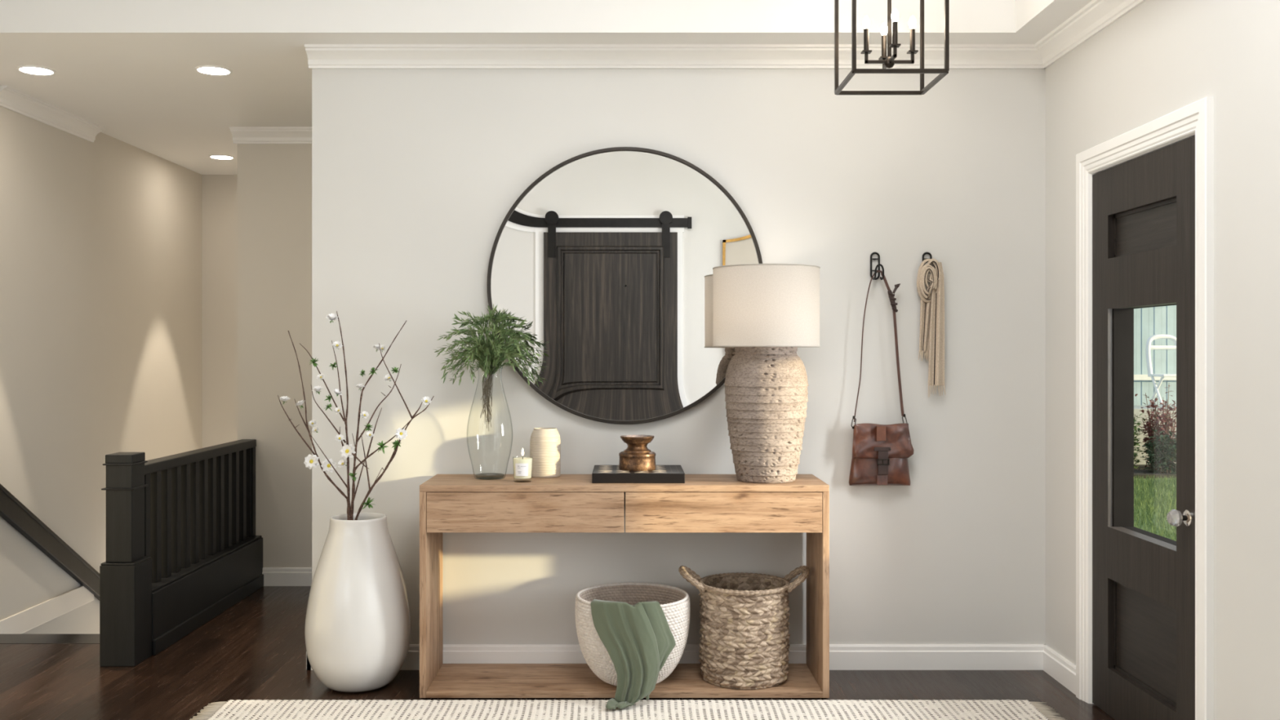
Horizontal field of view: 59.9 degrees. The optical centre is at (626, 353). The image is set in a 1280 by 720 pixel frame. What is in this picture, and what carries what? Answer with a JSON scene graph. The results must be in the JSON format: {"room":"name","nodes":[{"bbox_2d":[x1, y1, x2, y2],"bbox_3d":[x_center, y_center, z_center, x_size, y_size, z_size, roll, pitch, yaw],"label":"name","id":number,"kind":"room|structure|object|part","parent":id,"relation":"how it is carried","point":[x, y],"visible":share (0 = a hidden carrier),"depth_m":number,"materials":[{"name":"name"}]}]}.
{"room":"entryway","nodes":[
{"label":"entryway","id":0,"kind":"room"},
{"bbox_2d":[0,106,201,634],"bbox_3d":[-3.182,0.960,3.922,0.150,6.000,8.465,0,0,0],"label":"wall","id":1,"kind":"structure","parent":0,"point":[100,240],"depth_m":6.36,"materials":[{"name":"paint"}]},
{"bbox_2d":[0,586,93,634],"bbox_3d":[-3.101,1.379,5.935,0.012,0.111,1.050,0,0,0],"label":"baseboard","id":2,"kind":"structure","parent":1,"relation":"attached to","point":[21,622],"depth_m":5.92,"materials":[{"name":"paint"}]},
{"bbox_2d":[0,484,99,600],"bbox_3d":[-3.087,1.264,6.340,0.040,1.948,2.900,0,0,0],"label":"handrail","id":3,"kind":"object","parent":1,"relation":"attached to","point":[12,510],"visible":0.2,"depth_m":5.90,"materials":[{"name":"black paint"}]},
{"bbox_2d":[0,634,99,644],"bbox_3d":[-2.699,1.389,5.295,0.816,0.061,0.190,0,0,0],"label":"trim","id":4,"kind":"structure","parent":1,"relation":"attached to","point":[4,638],"depth_m":5.28,"materials":[{"name":"brown wood"}]},
{"bbox_2d":[0,85,105,142],"bbox_3d":[-3.070,-1.269,5.950,0.075,0.084,1.020,0,0,0],"label":"trim","id":5,"kind":"structure","parent":1,"relation":"attached to","point":[14,100],"depth_m":5.89,"materials":[{"name":"white wood"}]},
{"bbox_2d":[201,174,237,448],"bbox_3d":[-2.694,1.274,8.230,1.226,5.371,0.150,0,0,0],"label":"wall","id":6,"kind":"structure","parent":0,"point":[219,192],"depth_m":8.15,"materials":[{"name":"paint"}]},
{"bbox_2d":[237,143,311,567],"bbox_3d":[-1.819,1.274,7.407,0.925,5.371,1.795,0,0,0],"label":"wall","id":7,"kind":"structure","parent":0,"point":[274,180],"depth_m":6.51,"materials":[{"name":"paint"}]},
{"bbox_2d":[229,126,311,143],"bbox_3d":[-1.829,-1.269,6.473,0.945,0.084,0.075,0,0,0],"label":"trim","id":8,"kind":"structure","parent":7,"relation":"attached to","point":[241,135],"depth_m":6.48,"materials":[{"name":"white wood"}]},
{"bbox_2d":[262,567,311,586],"bbox_3d":[-1.762,1.307,6.501,0.777,0.106,0.018,0,0,0],"label":"baseboard","id":9,"kind":"structure","parent":7,"relation":"attached to","point":[273,576],"depth_m":6.49,"materials":[{"name":"white wood"}]},
{"bbox_2d":[306,655,311,670],"bbox_3d":[-1.365,1.307,5.631,0.018,0.106,1.718,0,0,0],"label":"baseboard","id":10,"kind":"structure","parent":7,"relation":"attached to","point":[308,662],"depth_m":4.77,"materials":[{"name":"black"}]},
{"bbox_2d":[0,0,1092,174],"bbox_3d":[-0.651,-1.726,3.998,5.212,0.829,8.615,0,0,0],"label":"ceiling","id":11,"kind":"structure","parent":0,"point":[126,68],"depth_m":4.57,"materials":[{"name":"paint"}]},
{"bbox_2d":[16,65,56,75],"bbox_3d":[-2.730,-1.308,5.140,0.162,0.006,0.162,0,0,0],"label":"recessed light","id":12,"kind":"object","parent":11,"relation":"in","point":[39,70],"visible":1,"depth_m":5.13,"materials":[{"name":"beige"}]},
{"bbox_2d":[195,65,231,75],"bbox_3d":[-1.910,-1.308,5.140,0.162,0.006,0.162,0,0,0],"label":"recessed light","id":13,"kind":"object","parent":11,"relation":"in","point":[208,69],"visible":1,"depth_m":5.13,"materials":[{"name":"beige"}]},
{"bbox_2d":[208,154,234,159],"bbox_3d":[-2.700,-1.308,7.410,0.162,0.006,0.162,0,0,0],"label":"recessed light","id":14,"kind":"object","parent":11,"relation":"in","point":[214,156],"visible":1,"depth_m":7.41,"materials":[{"name":"beige"}]},
{"bbox_2d":[834,0,949,95],"bbox_3d":[0.945,-1.503,3.997,0.334,1.071,0.334,0,0,0],"label":"lantern pendant","id":15,"kind":"object","parent":11,"relation":"hanging from","point":[888,61],"visible":1,"depth_m":3.99,"materials":[{"name":"brown metal"}]},
{"bbox_3d":[0.862,-1.083,3.997,0.033,0.005,0.033,0,0,0],"label":"drip plate","id":16,"kind":"part","parent":15,"relation":"part of","materials":[{"name":"brown metal"}]},
{"bbox_3d":[0.862,-1.190,3.997,0.027,0.048,0.027,0,0,0],"label":"bulb","id":17,"kind":"part","parent":15,"relation":"part of","materials":[{"name":"beige glass"}]},
{"bbox_3d":[0.903,-1.062,3.997,0.094,0.040,0.011,0,0,0],"label":"arm","id":18,"kind":"part","parent":15,"relation":"part of","materials":[{"name":"brown metal"}]},
{"bbox_3d":[0.945,-1.083,4.080,0.033,0.005,0.033,0,0,0],"label":"drip plate","id":19,"kind":"part","parent":15,"relation":"part of","materials":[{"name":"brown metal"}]},
{"bbox_3d":[0.945,-1.190,4.080,0.027,0.048,0.027,0,0,0],"label":"bulb","id":20,"kind":"part","parent":15,"relation":"part of","materials":[{"name":"beige glass"}]},
{"bbox_3d":[0.945,-1.522,3.997,0.036,0.995,0.036,0,0,0],"label":"stem","id":21,"kind":"part","parent":15,"relation":"part of","materials":[{"name":"brown metal"}]},
{"bbox_3d":[0.945,-1.062,3.955,0.011,0.040,0.094,0,0,0],"label":"arm","id":22,"kind":"part","parent":15,"relation":"part of","materials":[{"name":"brown metal"}]},
{"bbox_3d":[0.945,-1.083,3.914,0.033,0.005,0.033,0,0,0],"label":"drip plate","id":23,"kind":"part","parent":15,"relation":"part of","materials":[{"name":"brown metal"}]},
{"bbox_3d":[0.945,-1.190,3.914,0.027,0.048,0.027,0,0,0],"label":"bulb","id":24,"kind":"part","parent":15,"relation":"part of","materials":[{"name":"beige glass"}]},
{"bbox_3d":[0.987,-1.062,3.997,0.094,0.040,0.011,0,0,0],"label":"arm","id":25,"kind":"part","parent":15,"relation":"part of","materials":[{"name":"brown metal"}]},
{"bbox_3d":[1.028,-1.190,3.997,0.027,0.048,0.027,0,0,0],"label":"bulb","id":26,"kind":"part","parent":15,"relation":"part of","materials":[{"name":"beige glass"}]},
{"bbox_3d":[1.028,-1.083,3.997,0.033,0.005,0.033,0,0,0],"label":"drip plate","id":27,"kind":"part","parent":15,"relation":"part of","materials":[{"name":"brown metal"}]},
{"bbox_2d":[0,586,1115,719],"bbox_3d":[-0.635,1.420,3.110,5.230,0.120,6.840,0,0,0],"label":"floor","id":28,"kind":"structure","parent":0,"point":[255,649],"depth_m":4.66,"materials":[{"name":"brown wood"}]},
{"bbox_2d":[99,439,263,666],"bbox_3d":[-2.204,0.901,5.667,0.168,0.918,1.687,0,0,0],"label":"balustrade","id":29,"kind":"object","parent":28,"relation":"on","point":[183,546],"visible":1,"depth_m":5.29,"materials":[{"name":"black paint"}]},
{"bbox_3d":[-2.212,0.910,4.912,0.153,0.900,0.177,0,0,0],"label":"newel post","id":30,"kind":"part","parent":29,"relation":"part of","materials":[{"name":"black paint"}]},
{"bbox_3d":[-2.212,0.525,5.742,0.087,0.045,1.535,0,0,0],"label":"rail","id":31,"kind":"part","parent":29,"relation":"part of","materials":[{"name":"black paint"}]},
{"bbox_3d":[-2.213,0.807,6.485,0.083,0.518,0.050,0,0,0],"label":"post","id":32,"kind":"part","parent":29,"relation":"part of","materials":[{"name":"black paint"}]},
{"bbox_2d":[304,512,410,692],"bbox_3d":[-1.098,1.014,4.550,0.422,0.694,0.422,0,0,-44],"label":"floor vase","id":33,"kind":"object","parent":28,"relation":"on","point":[357,628],"visible":1,"depth_m":4.40,"materials":[{"name":"white ceramic"}]},
{"bbox_2d":[277,330,348,519],"bbox_3d":[-1.288,0.319,4.573,0.323,0.828,0.063,0,0,14],"label":"branch","id":34,"kind":"object","parent":33,"relation":"in","point":[311,461],"visible":0.98,"depth_m":4.57,"materials":[{"name":"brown plant"}]},
{"bbox_2d":[299,311,355,519],"bbox_3d":[-1.212,0.281,4.502,0.224,0.904,0.081,0,0,-10],"label":"branch","id":35,"kind":"object","parent":33,"relation":"in","point":[346,451],"visible":0.99,"depth_m":4.52,"materials":[{"name":"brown plant"}]},
{"bbox_2d":[351,320,406,519],"bbox_3d":[-1.033,0.298,4.621,0.234,0.872,0.086,0,0,-22],"label":"branch","id":36,"kind":"object","parent":33,"relation":"in","point":[364,414],"visible":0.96,"depth_m":4.61,"materials":[{"name":"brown plant"}]},
{"bbox_2d":[347,407,411,519],"bbox_3d":[-1.006,0.478,4.483,0.282,0.520,0.072,0,0,18],"label":"branch","id":37,"kind":"object","parent":33,"relation":"in","point":[400,433],"visible":0.98,"depth_m":4.49,"materials":[{"name":"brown plant"}]},
{"bbox_2d":[354,343,434,519],"bbox_3d":[-0.957,0.351,4.492,0.348,0.782,0.090,0,0,16],"label":"branch","id":38,"kind":"object","parent":33,"relation":"in","point":[426,400],"visible":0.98,"depth_m":4.51,"materials":[{"name":"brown plant"}]},
{"bbox_2d":[419,474,829,697],"bbox_3d":[-0.009,0.939,4.565,1.610,0.842,0.402,0,0,0],"label":"console table","id":39,"kind":"object","parent":28,"relation":"on","point":[449,503],"visible":0.96,"depth_m":4.36,"materials":[{"name":"brown wood"}]},
{"bbox_3d":[-0.801,0.949,4.565,0.026,0.810,0.402,0,0,0],"label":"panel","id":40,"kind":"part","parent":39,"relation":"part of","materials":[{"name":"brown wood"}]},
{"bbox_2d":[466,383,512,479],"bbox_3d":[-0.567,0.283,4.605,0.190,0.470,0.190,0,0,0],"label":"glass vase","id":41,"kind":"object","parent":39,"relation":"on","point":[484,474],"visible":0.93,"depth_m":4.60,"materials":[{"name":"clear glass"}]},
{"bbox_2d":[434,304,542,431],"bbox_3d":[-0.566,0.059,4.597,0.451,0.527,0.313,0,0,4],"label":"plant","id":42,"kind":"object","parent":41,"relation":"in","point":[487,350],"visible":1,"depth_m":4.58,"materials":[{"name":"green plant"}]},
{"bbox_3d":[-0.567,0.508,4.605,0.122,0.013,0.122,0,0,0],"label":"glass","id":43,"kind":"part","parent":41,"relation":"part of","materials":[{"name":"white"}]},
{"bbox_2d":[512,448,532,478],"bbox_3d":[-0.420,0.451,4.490,0.081,0.135,0.081,0,0,0],"label":"jar candle","id":44,"kind":"object","parent":39,"relation":"on","point":[522,466],"visible":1,"depth_m":4.46,"materials":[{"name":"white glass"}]},
{"bbox_3d":[-0.398,0.625,4.560,0.776,0.158,0.392,0,0,0],"label":"drawer","id":45,"kind":"part","parent":39,"relation":"part of","materials":[{"name":"brown wood"}]},
{"bbox_2d":[529,427,560,478],"bbox_3d":[-0.342,0.416,4.670,0.129,0.203,0.129,0,0,7],"label":"ribbed vase","id":46,"kind":"object","parent":39,"relation":"on","point":[544,442],"visible":0.96,"depth_m":4.62,"materials":[{"name":"beige ceramic"}]},
{"bbox_2d":[426,663,822,697],"bbox_3d":[-0.009,1.342,4.565,1.558,0.024,0.402,0,0,0],"label":"shelf","id":47,"kind":"object","parent":39,"relation":"attached to","point":[448,680],"depth_m":4.46,"materials":[{"name":"brown wood"}]},
{"bbox_2d":[574,582,690,685],"bbox_3d":[0.024,1.154,4.522,0.469,0.352,0.469,0,0,18],"label":"basket","id":48,"kind":"object","parent":39,"relation":"on","point":[674,602],"visible":0.56,"depth_m":4.43,"materials":[{"name":"white fabric"}]},
{"bbox_3d":[0.024,0.985,4.522,0.457,0.014,0.457,0,0,0],"label":"rim cord","id":49,"kind":"part","parent":48,"relation":"part of","materials":[{"name":"white fabric"}]},
{"bbox_2d":[590,599,675,710],"bbox_3d":[-0.008,1.149,4.369,0.304,0.387,0.330,0,0,-30],"label":"throw blanket","id":50,"kind":"object","parent":48,"relation":"on","point":[638,639],"visible":1,"depth_m":4.25,"materials":[{"name":"green fabric"}]},
{"bbox_2d":[591,465,684,483],"bbox_3d":[0.047,0.498,4.594,0.370,0.041,0.332,0,0,0],"label":"tray","id":51,"kind":"object","parent":39,"relation":"on","point":[601,473],"visible":0.81,"depth_m":4.43,"materials":[{"name":"black paint"}]},
{"bbox_2d":[618,435,655,471],"bbox_3d":[0.044,0.409,4.575,0.153,0.137,0.153,0,0,0],"label":"candle holder","id":52,"kind":"object","parent":51,"relation":"on","point":[637,456],"visible":1,"depth_m":4.52,"materials":[{"name":"brown metal"}]},
{"bbox_3d":[0.044,0.362,4.575,0.140,0.043,0.140,0,0,0],"label":"dish","id":53,"kind":"part","parent":52,"relation":"part of","materials":[{"name":"brown metal"}]},
{"bbox_3d":[0.382,0.625,4.560,0.773,0.158,0.392,0,0,0],"label":"drawer","id":54,"kind":"part","parent":39,"relation":"part of","materials":[{"name":"brown wood"}]},
{"bbox_2d":[678,565,809,689],"bbox_3d":[0.483,1.103,4.558,0.468,0.455,0.379,0,0,-36],"label":"seagrass basket","id":55,"kind":"object","parent":39,"relation":"on","point":[744,631],"visible":1,"depth_m":4.41,"materials":[{"name":"beige wicker"}]},
{"bbox_3d":[0.270,0.921,4.558,0.112,0.092,0.163,0,0,0],"label":"handle","id":56,"kind":"part","parent":55,"relation":"part of","materials":[{"name":"beige wicker"}]},
{"bbox_3d":[0.695,0.921,4.558,0.112,0.092,0.163,0,0,0],"label":"handle","id":57,"kind":"part","parent":55,"relation":"part of","materials":[{"name":"beige wicker"}]},
{"bbox_2d":[712,263,820,483],"bbox_3d":[0.568,0.085,4.528,0.435,0.866,0.435,0,0,43],"label":"table lamp","id":58,"kind":"object","parent":39,"relation":"on","point":[766,312],"visible":1,"depth_m":4.38,"materials":[{"name":"beige textured ceramic"},{"name":"linen"}]},
{"bbox_3d":[0.568,-0.187,4.528,0.431,0.318,0.431,0,0,0],"label":"lamp shade","id":59,"kind":"part","parent":58,"relation":"part of","materials":[{"name":"white fabric"}]},
{"bbox_3d":[0.568,-0.346,4.528,0.435,0.005,0.435,0,0,0],"label":"shade trim","id":60,"kind":"part","parent":58,"relation":"part of","materials":[{"name":"white fabric"}]},
{"bbox_3d":[0.568,-0.028,4.528,0.435,0.005,0.435,0,0,0],"label":"shade trim","id":61,"kind":"part","parent":58,"relation":"part of","materials":[{"name":"white fabric"}]},
{"bbox_3d":[0.783,0.949,4.565,0.026,0.810,0.402,0,0,0],"label":"panel","id":62,"kind":"part","parent":39,"relation":"part of","materials":[{"name":"brown wood"}]},
{"bbox_2d":[189,699,1066,719],"bbox_3d":[0.005,1.353,3.405,3.251,0.013,1.830,0,0,0],"label":"woven rug","id":63,"kind":"object","parent":28,"relation":"on","point":[231,709],"visible":1,"depth_m":4.20,"materials":[{"name":"beige fabric"}]},
{"bbox_2d":[311,68,1045,644],"bbox_3d":[0.312,0.025,5.725,3.336,2.871,1.870,0,0,0],"label":"wall","id":64,"kind":"structure","parent":0,"point":[417,174],"depth_m":4.79,"materials":[{"name":"paint"}]},
{"bbox_2d":[487,146,762,424],"bbox_3d":[-0.004,-0.290,4.772,1.188,1.188,0.032,0,0,0],"label":"round mirror","id":65,"kind":"object","parent":64,"relation":"attached to","point":[596,224],"visible":0.93,"depth_m":4.77,"materials":[{"name":"metal"}]},
{"bbox_2d":[304,44,1044,68],"bbox_3d":[0.218,-1.269,4.753,3.173,0.084,0.075,0,0,0],"label":"trim","id":66,"kind":"structure","parent":64,"relation":"attached to","point":[319,55],"depth_m":4.76,"materials":[{"name":"white wood"}]},
{"bbox_2d":[306,644,1044,670],"bbox_3d":[0.214,1.307,4.781,3.181,0.106,0.018,0,0,0],"label":"baseboard","id":67,"kind":"structure","parent":64,"relation":"attached to","point":[842,656],"depth_m":4.77,"materials":[{"name":"white wood"}]},
{"bbox_2d":[870,252,884,279],"bbox_3d":[1.072,-0.375,4.756,0.049,0.122,0.068,0,0,0],"label":"wall hook","id":68,"kind":"object","parent":64,"relation":"attached to","point":[879,264],"visible":1,"depth_m":4.78,"materials":[{"name":"black metal"}]},
{"bbox_2d":[848,270,914,485],"bbox_3d":[1.084,0.104,4.723,0.271,0.921,0.079,0,0,0],"label":"shoulder bag","id":69,"kind":"object","parent":68,"relation":"hanging from","point":[881,453],"visible":1,"depth_m":4.71,"materials":[{"name":"brown leather"}]},
{"bbox_2d":[922,252,933,278],"bbox_3d":[1.291,-0.375,4.756,0.045,0.122,0.068,0,0,0],"label":"wall hook","id":70,"kind":"object","parent":64,"relation":"attached to","point":[925,253],"visible":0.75,"depth_m":4.78,"materials":[{"name":"black metal"}]},
{"bbox_2d":[916,258,945,397],"bbox_3d":[1.300,-0.107,4.745,0.119,0.595,0.059,0,0,0],"label":"scarf","id":71,"kind":"object","parent":70,"relation":"hanging from","point":[931,338],"visible":1,"depth_m":4.74,"materials":[{"name":"beige fabric"}]},
{"bbox_2d":[1045,0,1279,719],"bbox_3d":[1.880,-0.290,2.240,0.150,3.500,5.100,0,0,0],"label":"wall","id":72,"kind":"structure","parent":0,"point":[1160,58],"depth_m":3.37,"materials":[{"name":"paint"}]},
{"bbox_2d":[1042,644,1075,694],"bbox_3d":[1.796,1.307,4.597,0.018,0.106,0.386,0,0,0],"label":"baseboard","id":73,"kind":"structure","parent":72,"relation":"attached to","point":[1064,671],"depth_m":4.59,"materials":[{"name":"white wood"}]},
{"bbox_2d":[1034,0,1146,68],"bbox_3d":[1.768,-1.269,2.315,0.075,0.084,4.950,0,0,0],"label":"trim","id":74,"kind":"structure","parent":72,"relation":"attached to","point":[1096,15],"depth_m":4.32,"materials":[{"name":"white wood"}]},
{"bbox_2d":[1092,135,1195,719],"bbox_3d":[1.821,0.332,3.911,0.163,2.045,0.794,0,0,0],"label":"door","id":75,"kind":"structure","parent":72,"relation":"in","point":[1144,206],"depth_m":3.96,"materials":[{"name":"brown wood"}]},
{"bbox_3d":[1.839,-0.436,3.909,0.023,0.172,0.529,0,0,0],"label":"panel","id":76,"kind":"part","parent":75,"relation":"part of","materials":[{"name":"brown wood"}]},
{"bbox_3d":[1.839,1.011,3.909,0.023,0.348,0.529,0,0,0],"label":"panel","id":77,"kind":"part","parent":75,"relation":"part of","materials":[{"name":"brown wood"}]},
{"bbox_3d":[1.863,0.241,3.909,0.077,0.897,0.599,0,0,0],"label":"glazing frame","id":78,"kind":"part","parent":75,"relation":"part of","materials":[{"name":"brown wood"}]},
{"bbox_3d":[1.759,0.528,3.564,0.040,0.053,0.056,0,0,0],"label":"knob","id":79,"kind":"part","parent":75,"relation":"part of","materials":[{"name":"clear glass"}]},
{"bbox_3d":[1.798,0.528,3.564,0.014,0.054,0.054,0,0,0],"label":"knob plate","id":80,"kind":"part","parent":75,"relation":"part of","materials":[{"name":"silver metal"}]},
{"bbox_2d":[1075,96,1213,719],"bbox_3d":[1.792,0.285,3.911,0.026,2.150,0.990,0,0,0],"label":"trim","id":81,"kind":"structure","parent":72,"relation":"attached to","point":[1197,118],"depth_m":3.52,"materials":[{"name":"white wood"}]},
{"label":"outside","id":82,"kind":"structure","parent":0,"visible":0},
{"bbox_2d":[1133,477,1176,540],"bbox_3d":[7.480,1.518,10.040,11.040,0.053,23.500,0,0,0],"label":"ground","id":83,"kind":"structure","parent":82,"point":[1156,514],"depth_m":10.21,"materials":[{"name":"green plant"}]},
{"bbox_2d":[1133,474,1176,541],"bbox_3d":[5.017,1.482,10.971,0.992,0.095,5.857,0,0,27],"label":"blades","id":84,"kind":"object","parent":83,"relation":"on","point":[1138,502],"visible":0.37,"depth_m":11.18,"materials":[{"name":"green plant"}]},
{"bbox_2d":[1133,405,1176,464],"bbox_3d":[7.500,1.200,15.390,7.000,0.920,1.200,0,0,0],"label":"wall","id":85,"kind":"structure","parent":83,"relation":"on","point":[1136,408],"depth_m":14.79,"materials":[{"name":"stone"}]},
{"bbox_2d":[1133,305,1176,405],"bbox_3d":[7.509,-0.040,15.770,7.018,2.400,0.100,0,0,0],"label":"fence","id":86,"kind":"object","parent":85,"relation":"on","point":[1148,322],"visible":0.06,"depth_m":15.79,"materials":[{"name":"white wood"}]},
{"bbox_3d":[7.500,0.340,15.755,7.000,0.080,0.070,0,0,0],"label":"fence rail","id":87,"kind":"part","parent":86,"relation":"part of","materials":[{"name":"white wood"}]},
{"bbox_2d":[1145,333,1176,407],"bbox_3d":[7.470,0.243,15.276,0.496,1.019,0.512,0,0,0],"label":"garden chair","id":88,"kind":"object","parent":85,"relation":"on","point":[1148,346],"visible":0.7,"depth_m":15.44,"materials":[{"name":"white plastic"}]},
{"bbox_3d":[7.280,0.525,15.280,0.036,0.454,0.426,0,0,0],"label":"leg","id":89,"kind":"part","parent":88,"relation":"part of","materials":[{"name":"white plastic"}]},
{"bbox_3d":[7.265,0.500,15.230,0.036,0.502,0.408,0,0,2],"label":"leg","id":90,"kind":"part","parent":88,"relation":"part of","materials":[{"name":"white plastic"}]},
{"bbox_3d":[7.470,0.030,15.451,0.496,0.593,0.162,0,0,0],"label":"frame","id":91,"kind":"part","parent":88,"relation":"part of","materials":[{"name":"white plastic"}]},
{"bbox_3d":[7.470,0.302,15.220,0.440,0.035,0.400,0,0,0],"label":"seat","id":92,"kind":"part","parent":88,"relation":"part of","materials":[{"name":"white plastic"}]},
{"bbox_2d":[1133,464,1176,478],"bbox_3d":[7.500,1.520,14.165,7.000,0.080,1.250,0,0,0],"label":"garden bed","id":93,"kind":"object","parent":83,"relation":"on","point":[1137,472],"depth_m":13.64,"materials":[{"name":"soil"}]},
{"bbox_2d":[1133,413,1145,467],"bbox_3d":[6.378,1.123,14.344,0.610,0.983,0.540,0,0,14],"label":"shrub","id":94,"kind":"object","parent":93,"relation":"on","point":[1135,443],"visible":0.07,"depth_m":14.25,"materials":[{"name":"green plant"}]},
{"bbox_2d":[1134,385,1176,466],"bbox_3d":[6.916,0.984,14.339,0.652,1.200,0.562,0,0,-12],"label":"shrub","id":95,"kind":"object","parent":93,"relation":"on","point":[1155,425],"visible":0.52,"depth_m":14.33,"materials":[{"name":"red plant"}]},
{"bbox_2d":[1135,427,1176,474],"bbox_3d":[6.630,1.273,13.783,0.584,0.706,0.578,0,0,23],"label":"shrub","id":96,"kind":"object","parent":93,"relation":"on","point":[1162,455],"visible":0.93,"depth_m":13.71,"materials":[{"name":"green plant"}]}
]}

